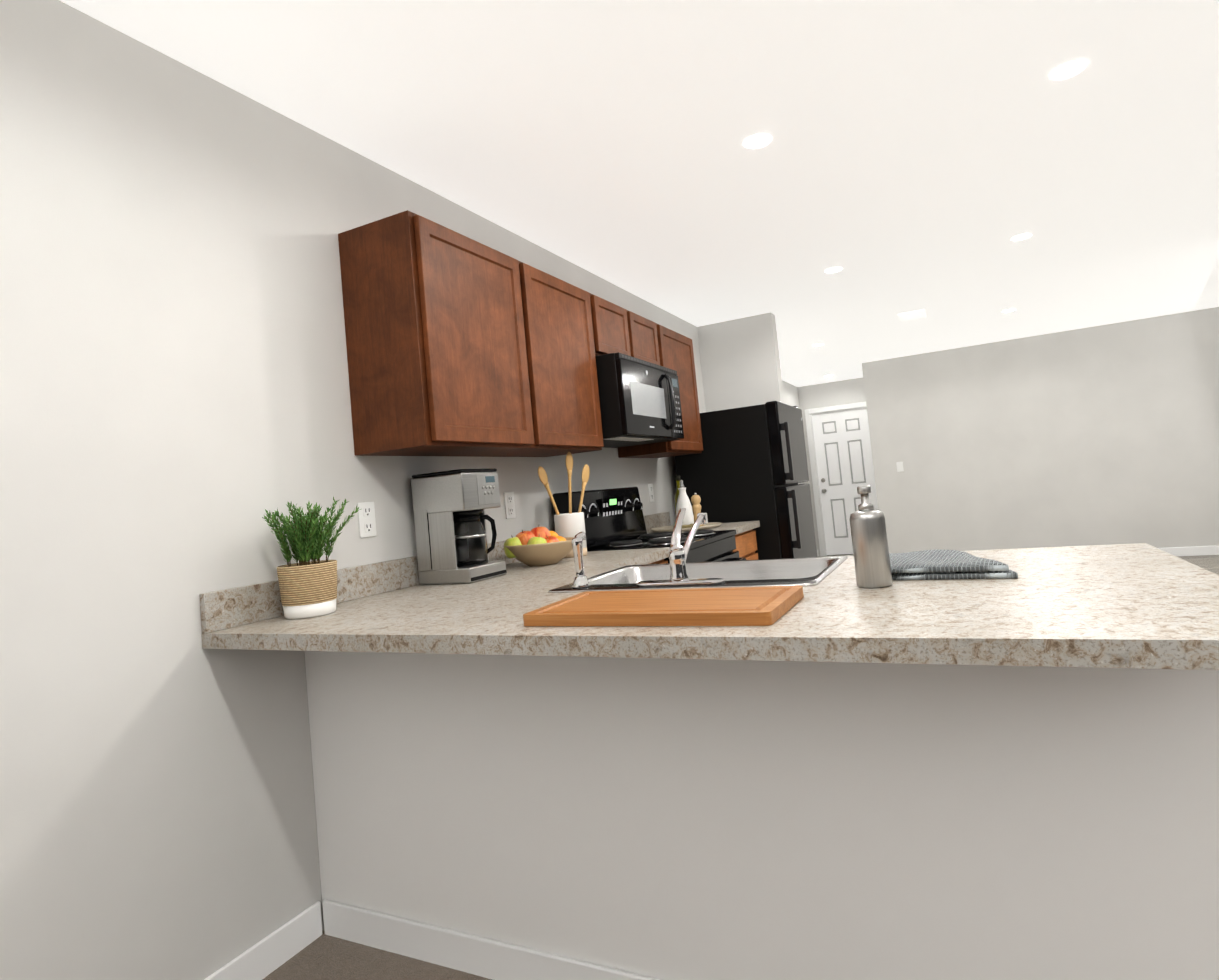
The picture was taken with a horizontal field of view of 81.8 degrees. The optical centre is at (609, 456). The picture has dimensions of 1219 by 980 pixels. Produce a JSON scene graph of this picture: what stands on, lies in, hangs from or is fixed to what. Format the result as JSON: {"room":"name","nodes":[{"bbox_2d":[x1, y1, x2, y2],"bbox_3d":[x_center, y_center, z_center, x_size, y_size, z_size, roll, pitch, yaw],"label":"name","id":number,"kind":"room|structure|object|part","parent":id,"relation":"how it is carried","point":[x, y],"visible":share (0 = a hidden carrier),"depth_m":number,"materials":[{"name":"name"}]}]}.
{"room":"kitchen","nodes":[
{"label":"kitchen","id":0,"kind":"room"},
{"bbox_2d":[0,0,705,979],"bbox_3d":[-1.162,0.151,1.746,0.120,2.440,8.700,-7,-3,26],"label":"wall","id":1,"kind":"structure","parent":0,"point":[174,404],"depth_m":1.74,"materials":[{"name":"paint"}]},
{"bbox_2d":[204,901,322,979],"bbox_3d":[-1.872,1.301,-0.120,0.012,0.095,4.736,-7,-3,26],"label":"baseboard","id":2,"kind":"structure","parent":1,"relation":"attached to","point":[263,958],"depth_m":1.86,"materials":[{"name":"white paint"}]},
{"bbox_2d":[357,502,376,537],"bbox_3d":[-0.798,0.207,2.321,0.008,0.115,0.070,-7,-3,26],"label":"outlet","id":3,"kind":"object","parent":1,"relation":"attached to","point":[367,521],"visible":1,"depth_m":2.32,"materials":[{"name":"white plastic"}]},
{"bbox_2d":[199,532,554,633],"bbox_3d":[-0.653,0.402,2.553,0.020,0.100,1.712,-7,-3,26],"label":"backsplash","id":4,"kind":"structure","parent":1,"relation":"attached to","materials":[{"name":"stone"}]},
{"bbox_2d":[338,210,541,456],"bbox_3d":[-0.591,-0.390,2.524,0.324,0.743,0.605,-7,-3,26],"label":"upper cabinet","id":5,"kind":"object","parent":1,"relation":"attached to","point":[457,344],"depth_m":2.30,"materials":[{"name":"brown wood"}]},
{"bbox_3d":[-0.454,-0.406,2.459,0.020,0.719,0.567,-7,-3,26],"label":"cab door","id":6,"kind":"part","parent":5,"relation":"part of","materials":[{"name":"brown wood"}]},
{"bbox_2d":[504,492,515,518],"bbox_3d":[-0.432,0.210,3.060,0.008,0.115,0.070,-7,-3,26],"label":"outlet","id":7,"kind":"object","parent":1,"relation":"attached to","point":[509,505],"visible":1,"depth_m":3.05,"materials":[{"name":"white plastic"}]},
{"bbox_2d":[502,264,603,456],"bbox_3d":[-0.326,-0.387,3.059,0.324,0.743,0.589,-7,-3,26],"label":"upper cabinet","id":8,"kind":"object","parent":1,"relation":"attached to","point":[563,315],"depth_m":2.99,"materials":[{"name":"brown wood"}]},
{"bbox_3d":[-0.190,-0.403,2.991,0.020,0.719,0.554,-7,-3,26],"label":"cab door","id":9,"kind":"part","parent":8,"relation":"part of","materials":[{"name":"brown wood"}]},
{"bbox_2d":[594,295,637,357],"bbox_3d":[-0.126,-0.609,3.516,0.324,0.293,0.405,-7,-3,26],"label":"upper cabinet","id":10,"kind":"object","parent":1,"relation":"attached to","point":[615,323],"depth_m":3.48,"materials":[{"name":"brown wood"}]},
{"bbox_3d":[0.011,-0.624,3.452,0.020,0.269,0.363,-7,-3,26],"label":"cab door","id":11,"kind":"part","parent":10,"relation":"part of","materials":[{"name":"brown wood"}]},
{"bbox_2d":[595,352,683,447],"bbox_3d":[0.057,-0.267,3.633,0.470,0.387,0.749,-7,-3,26],"label":"microwave","id":12,"kind":"object","parent":10,"relation":"attached to","point":[640,402],"visible":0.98,"depth_m":3.38,"materials":[{"name":"black metal"}]},
{"bbox_3d":[0.178,-0.276,3.472,0.026,0.350,0.563,-7,-3,26],"label":"door","id":13,"kind":"part","parent":12,"relation":"part of","materials":[{"name":"black glass"}]},
{"bbox_3d":[0.319,-0.291,3.685,0.046,0.299,0.022,-7,-3,26],"label":"handle","id":14,"kind":"part","parent":12,"relation":"part of","materials":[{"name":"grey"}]},
{"bbox_3d":[0.344,-0.274,3.807,0.026,0.350,0.178,-7,-3,26],"label":"panel","id":15,"kind":"part","parent":12,"relation":"part of","materials":[{"name":"black plastic"}]},
{"bbox_2d":[620,511,670,537],"bbox_3d":[0.235,0.411,4.346,0.020,0.100,0.717,-7,-3,26],"label":"backsplash","id":16,"kind":"structure","parent":1,"relation":"attached to","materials":[{"name":"stone"}]},
{"bbox_2d":[634,313,665,366],"bbox_3d":[0.052,-0.607,3.877,0.324,0.293,0.400,-7,-3,26],"label":"upper cabinet","id":17,"kind":"object","parent":1,"relation":"attached to","point":[647,333],"depth_m":3.85,"materials":[{"name":"brown wood"}]},
{"bbox_3d":[0.188,-0.623,3.808,0.020,0.269,0.363,-7,-3,26],"label":"cab door","id":18,"kind":"part","parent":17,"relation":"part of","materials":[{"name":"brown wood"}]},
{"bbox_2d":[648,484,653,501],"bbox_3d":[0.265,0.227,4.466,0.008,0.115,0.070,-7,-3,26],"label":"outlet","id":19,"kind":"object","parent":1,"relation":"attached to","point":[651,493],"visible":1,"depth_m":4.45,"materials":[{"name":"white plastic"}]},
{"bbox_2d":[618,326,702,457],"bbox_3d":[0.295,-0.381,4.313,0.324,0.743,0.599,-7,-3,26],"label":"upper cabinet","id":20,"kind":"object","parent":1,"relation":"attached to","point":[678,348],"depth_m":4.27,"materials":[{"name":"brown wood"}]},
{"bbox_3d":[0.432,-0.397,4.248,0.020,0.719,0.555,-7,-3,26],"label":"cab door","id":21,"kind":"part","parent":20,"relation":"part of","materials":[{"name":"brown wood"}]},
{"bbox_2d":[262,931,491,979],"bbox_3d":[1.032,1.025,-1.539,6.500,0.054,4.769,-7,-3,26],"label":"floor","id":22,"kind":"structure","parent":0,"point":[323,956],"depth_m":1.84,"materials":[{"name":"beige carpet"}]},
{"bbox_2d":[60,0,1218,386],"bbox_3d":[2.820,-1.415,3.018,6.810,0.060,14.500,-7,-3,26],"label":"ceiling","id":23,"kind":"structure","parent":0,"point":[932,158],"depth_m":2.65,"materials":[{"name":"paint"}]},
{"bbox_2d":[744,134,771,148],"bbox_3d":[0.558,-1.188,2.653,0.104,0.005,0.104,-7,-3,26],"label":"recessed light","id":24,"kind":"object","parent":23,"relation":"in","point":[757,141],"visible":1,"depth_m":2.65,"materials":[{"name":"white"}]},
{"bbox_2d":[825,267,841,272],"bbox_3d":[1.413,-1.176,4.439,0.104,0.005,0.104,-7,-3,26],"label":"recessed light","id":25,"kind":"object","parent":23,"relation":"in","point":[834,270],"visible":1,"depth_m":4.43,"materials":[{"name":"white"}]},
{"bbox_2d":[898,310,925,321],"bbox_3d":[2.590,-1.204,6.017,0.200,0.008,0.340,-7,-3,26],"label":"ceiling vent","id":26,"kind":"object","parent":23,"relation":"in","point":[914,315],"visible":1,"depth_m":5.99,"materials":[{"name":"metal"}]},
{"bbox_2d":[1011,234,1031,240],"bbox_3d":[2.417,-1.286,4.129,0.104,0.005,0.104,-7,-3,26],"label":"recessed light","id":27,"kind":"object","parent":23,"relation":"in","point":[1021,237],"visible":1,"depth_m":4.13,"materials":[{"name":"white"}]},
{"bbox_2d":[1050,61,1085,79],"bbox_3d":[1.538,-1.295,2.361,0.104,0.005,0.104,-7,-3,26],"label":"recessed light","id":28,"kind":"object","parent":23,"relation":"in","point":[1068,70],"visible":1,"depth_m":2.36,"materials":[{"name":"white"}]},
{"bbox_2d":[697,312,783,411],"bbox_3d":[0.980,0.149,5.612,0.910,2.440,0.130,-7,-3,26],"label":"wall","id":29,"kind":"structure","parent":0,"point":[740,362],"depth_m":5.52,"materials":[{"name":"paint"}]},
{"bbox_2d":[782,380,807,483],"bbox_3d":[1.742,0.202,8.035,0.120,2.440,4.890,-7,-3,26],"label":"wall","id":30,"kind":"structure","parent":0,"point":[790,394],"depth_m":9.66,"materials":[{"name":"paint"}]},
{"bbox_2d":[798,377,865,555],"bbox_3d":[3.266,0.157,9.942,0.925,2.440,0.120,-7,-3,26],"label":"wall","id":31,"kind":"structure","parent":0,"point":[842,392],"depth_m":9.99,"materials":[{"name":"paint"}]},
{"bbox_2d":[805,402,877,555],"bbox_3d":[3.307,0.323,9.911,0.860,2.100,0.138,-7,-3,26],"label":"door","id":32,"kind":"structure","parent":31,"relation":"attached to","point":[866,447],"depth_m":9.92,"materials":[{"name":"white"}]},
{"bbox_3d":[3.257,-0.650,9.951,0.778,0.012,0.120,-7,-3,26],"label":"entry door top jamb","id":33,"kind":"part","parent":32,"relation":"part of","materials":[{"name":"white wood"}]},
{"bbox_2d":[812,409,866,554],"bbox_3d":[3.279,0.362,9.911,0.636,2.010,0.012,-7,-3,26],"label":"stile","id":34,"kind":"object","parent":32,"relation":"attached to","point":[822,473],"depth_m":9.94,"materials":[{"name":"white"}]},
{"bbox_2d":[817,554,853,556],"bbox_3d":[3.108,1.385,9.188,1.045,0.050,1.600,-7,-3,26],"label":"floor","id":35,"kind":"structure","parent":0,"point":[837,555],"depth_m":9.90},
{"bbox_2d":[862,307,1218,552],"bbox_3d":[5.680,-0.212,7.186,5.645,2.440,0.120,-7,-3,26],"label":"wall","id":36,"kind":"structure","parent":0,"point":[1107,434],"depth_m":7.56,"materials":[{"name":"paint"}]},
{"bbox_2d":[896,462,903,471],"bbox_3d":[3.401,0.117,8.240,0.070,0.115,0.010,-7,-3,26],"label":"light switch","id":37,"kind":"object","parent":36,"relation":"attached to","point":[899,466],"visible":1,"depth_m":8.24,"materials":[{"name":"white plastic"}]},
{"bbox_2d":[1158,546,1218,555],"bbox_3d":[5.765,0.953,7.063,5.632,0.095,0.012,-7,-3,26],"label":"baseboard","id":38,"kind":"structure","parent":36,"relation":"attached to","point":[1194,551],"depth_m":7.03,"materials":[{"name":"white"}]},
{"bbox_2d":[1176,555,1218,574],"bbox_3d":[5.093,1.076,6.873,6.690,0.056,5.550,-7,-3,26],"label":"floor","id":39,"kind":"structure","parent":0,"point":[1210,563],"depth_m":6.65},
{"bbox_3d":[3.018,1.047,2.471,6.500,0.050,4.181,-7,-3,26],"label":"floor","id":40,"kind":"structure","parent":0,"visible":0},
{"bbox_2d":[552,487,745,563],"bbox_3d":[0.269,0.732,3.489,0.709,1.195,0.780,-7,-3,26],"label":"stove","id":41,"kind":"object","parent":40,"relation":"on","point":[614,518],"visible":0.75,"depth_m":3.50,"materials":[{"name":"black metal"}]},
{"bbox_3d":[-0.117,0.268,3.331,0.030,0.062,0.062,1,0,26],"label":"knob","id":42,"kind":"part","parent":41,"relation":"part of","materials":[{"name":"black"}]},
{"bbox_3d":[-0.068,0.268,3.429,0.030,0.062,0.062,1,0,26],"label":"knob","id":43,"kind":"part","parent":41,"relation":"part of","materials":[{"name":"black plastic"}]},
{"label":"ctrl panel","id":44,"kind":"part","parent":41,"relation":"part of","materials":[{"name":"black plastic"}]},
{"bbox_3d":[0.114,0.270,3.797,0.030,0.062,0.062,1,0,26],"label":"knob","id":45,"kind":"part","parent":41,"relation":"part of","materials":[{"name":"black plastic"}]},
{"bbox_3d":[0.163,0.271,3.895,0.030,0.062,0.062,1,0,26],"label":"knob","id":46,"kind":"part","parent":41,"relation":"part of","materials":[{"name":"black plastic"}]},
{"bbox_2d":[556,529,736,557],"bbox_3d":[0.211,0.429,3.519,0.645,0.025,0.780,-7,-3,26],"label":"cooktop","id":47,"kind":"object","parent":41,"relation":"in","point":[703,539],"depth_m":3.38,"materials":[{"name":"black"}]},
{"bbox_2d":[199,508,1218,979],"bbox_3d":[0.210,0.691,1.789,2.169,1.113,1.110,-7,-3,26],"label":"base cabinet","id":48,"kind":"object","parent":40,"relation":"on","point":[835,772],"depth_m":1.13,"materials":[{"name":"white paint"}]},
{"bbox_2d":[262,497,360,618],"bbox_3d":[-0.829,0.274,1.956,0.248,0.324,0.257,-7,-3,26],"label":"potted plant","id":49,"kind":"object","parent":48,"relation":"on","point":[308,588],"visible":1,"depth_m":1.90,"materials":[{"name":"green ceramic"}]},
{"bbox_2d":[276,559,337,606],"bbox_3d":[-0.833,0.348,1.948,0.155,0.106,0.155,-7,-3,26],"label":"basket","id":50,"kind":"object","parent":49,"relation":"on","point":[306,583],"depth_m":1.89,"materials":[{"name":"beige wicker"}]},
{"bbox_2d":[411,469,506,584],"bbox_3d":[-0.534,0.244,2.507,0.228,0.385,0.214,-7,-3,26],"label":"coffee maker","id":51,"kind":"object","parent":48,"relation":"on","point":[450,516],"visible":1,"depth_m":2.43,"materials":[{"name":"metal"}]},
{"bbox_3d":[-0.553,0.059,2.517,0.221,0.012,0.209,-7,-3,26],"label":"lid","id":52,"kind":"part","parent":51,"relation":"part of","materials":[{"name":"black"}]},
{"bbox_2d":[443,509,483,517],"bbox_3d":[-0.517,0.202,2.499,0.140,0.020,0.140,-7,-3,26],"label":"basket","id":53,"kind":"object","parent":51,"relation":"on","point":[470,513],"depth_m":2.45,"materials":[{"name":"plastic"}]},
{"bbox_3d":[-0.507,0.300,2.494,0.146,0.155,0.146,-7,-3,26],"label":"carafe glass","id":54,"kind":"part","parent":51,"relation":"part of","materials":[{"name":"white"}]},
{"bbox_3d":[-0.441,0.279,2.544,0.043,0.142,0.065,-7,-3,26],"label":"carafe handle","id":55,"kind":"part","parent":51,"relation":"part of","materials":[{"name":"black plastic"}]},
{"bbox_3d":[-0.430,0.115,2.495,0.002,0.105,0.123,-7,-3,26],"label":"panel","id":56,"kind":"part","parent":51,"relation":"part of","materials":[{"name":"metal"}]},
{"bbox_3d":[-0.418,0.412,2.449,0.004,0.012,0.205,-7,-3,26],"label":"trim","id":57,"kind":"part","parent":51,"relation":"part of","materials":[{"name":"black"}]},
{"bbox_2d":[503,526,573,565],"bbox_3d":[-0.273,0.350,2.814,0.300,0.158,0.300,-7,-3,26],"label":"fruit bowl","id":58,"kind":"object","parent":48,"relation":"on","point":[538,546],"visible":0.94,"depth_m":2.73,"materials":[{"name":"beige ceramic"}]},
{"bbox_2d":[538,452,589,557],"bbox_3d":[-0.177,0.205,3.067,0.131,0.454,0.291,-7,-3,26],"label":"utensil crock","id":59,"kind":"object","parent":48,"relation":"on","point":[570,524],"visible":0.77,"depth_m":3.01,"materials":[{"name":"white ceramic"}]},
{"bbox_3d":[-0.222,0.249,3.018,0.060,0.284,0.100,-7,-3,26],"label":"spoon handle","id":60,"kind":"part","parent":59,"relation":"part of","materials":[{"name":"brown wood"}]},
{"bbox_3d":[-0.168,0.223,3.065,0.037,0.328,0.028,-7,-3,26],"label":"spoon handle","id":61,"kind":"part","parent":59,"relation":"part of","materials":[{"name":"brown wood"}]},
{"bbox_3d":[-0.131,0.250,3.104,0.045,0.274,0.108,-7,-3,26],"label":"spoon handle","id":62,"kind":"part","parent":59,"relation":"part of","materials":[{"name":"brown wood"}]},
{"bbox_2d":[571,531,590,588],"bbox_3d":[-0.081,0.287,1.969,0.052,0.152,0.072,-7,-3,26],"label":"faucet","id":63,"kind":"object","parent":48,"relation":"on","point":[580,580],"depth_m":1.95,"materials":[{"name":"silver metal"}]},
{"bbox_2d":[523,586,803,625],"bbox_3d":[0.112,0.312,1.477,0.527,0.023,0.302,-7,-3,26],"label":"cutting board","id":64,"kind":"object","parent":48,"relation":"on","point":[751,606],"visible":1,"depth_m":1.40,"materials":[{"name":"brown wood"}]},
{"bbox_2d":[636,508,724,587],"bbox_3d":[0.221,0.235,1.923,0.240,0.194,0.265,-7,-3,26],"label":"faucet","id":65,"kind":"object","parent":48,"relation":"on","point":[679,577],"depth_m":1.82,"materials":[{"name":"silver metal"}]},
{"bbox_2d":[651,522,721,531],"bbox_3d":[0.460,0.423,4.210,0.424,0.019,0.424,-7,-3,26],"label":"tray","id":66,"kind":"object","parent":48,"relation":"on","point":[670,528],"visible":0.69,"depth_m":4.10,"materials":[{"name":"beige stone"}]},
{"bbox_2d":[674,481,679,515],"bbox_3d":[0.431,0.286,4.276,0.074,0.285,0.074,-7,-3,26],"label":"bottle","id":67,"kind":"object","parent":66,"relation":"on","point":[677,493],"visible":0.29,"depth_m":4.27,"materials":[{"name":"green glass"}]},
{"bbox_2d":[676,487,693,524],"bbox_3d":[0.440,0.302,4.154,0.102,0.240,0.102,-7,-3,26],"label":"oil cruet","id":68,"kind":"object","parent":66,"relation":"on","point":[683,500],"visible":0.67,"depth_m":4.12,"materials":[{"name":"white ceramic"}]},
{"bbox_2d":[682,524,692,527],"bbox_3d":[0.432,0.405,4.068,0.116,0.027,0.116,-7,-3,26],"label":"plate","id":69,"kind":"object","parent":66,"relation":"on","point":[687,526],"visible":0.35,"depth_m":4.02,"materials":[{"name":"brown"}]},
{"bbox_2d":[691,495,703,525],"bbox_3d":[0.529,0.324,4.260,0.066,0.190,0.066,-7,-3,26],"label":"pepper mill","id":70,"kind":"object","parent":66,"relation":"on","point":[696,505],"visible":0.69,"depth_m":4.24,"materials":[{"name":"brown wood"}]},
{"bbox_2d":[201,520,1218,671],"bbox_3d":[0.645,0.359,2.750,2.169,0.038,3.215,-7,-3,26],"label":"countertop","id":71,"kind":"structure","parent":48,"relation":"on","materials":[{"name":"stone"}]},
{"bbox_3d":[0.130,1.198,1.538,2.113,0.095,0.012,-7,-3,26],"label":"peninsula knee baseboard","id":72,"kind":"part","parent":48,"relation":"part of","materials":[{"name":"white paint"}]},
{"bbox_2d":[850,486,892,587],"bbox_3d":[0.580,0.174,1.568,0.074,0.220,0.105,-7,-3,26],"label":"soap dispenser","id":73,"kind":"object","parent":48,"relation":"on","point":[870,545],"visible":1,"depth_m":1.52,"materials":[{"name":"metal"}]},
{"bbox_2d":[889,549,1017,579],"bbox_3d":[0.781,0.255,1.708,0.339,0.036,0.358,-7,-3,26],"label":"dish towel","id":74,"kind":"object","parent":48,"relation":"on","point":[935,564],"visible":0.73,"depth_m":1.57,"materials":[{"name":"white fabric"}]},
{"bbox_2d":[675,401,816,559],"bbox_3d":[1.004,0.495,4.898,0.768,1.673,0.791,-7,-3,26],"label":"fridge","id":75,"kind":"object","parent":40,"relation":"on","point":[748,463],"visible":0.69,"depth_m":4.54,"materials":[{"name":"black metal"}]},
{"bbox_2d":[764,401,809,485],"bbox_3d":[1.218,-0.085,4.795,0.082,0.534,0.791,-7,-3,26],"label":"freezer","id":76,"kind":"object","parent":75,"relation":"in","point":[776,413],"depth_m":4.47,"materials":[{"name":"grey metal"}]},
{"bbox_2d":[780,421,794,480],"bbox_3d":[1.125,-0.035,4.453,0.047,0.370,0.032,-7,-3,26],"label":"handle","id":77,"kind":"object","parent":75,"relation":"in","point":[783,426],"depth_m":4.44,"materials":[{"name":"grey plastic"}]},
{"bbox_3d":[1.165,0.392,4.431,0.047,0.370,0.032,-7,-3,26],"label":"handle","id":78,"kind":"part","parent":75,"relation":"part of","materials":[{"name":"grey"}]},
{"bbox_3d":[1.294,0.694,4.753,0.075,1.009,0.791,-7,-3,26],"label":"door","id":79,"kind":"part","parent":75,"relation":"part of","materials":[{"name":"black metal"}]}
]}

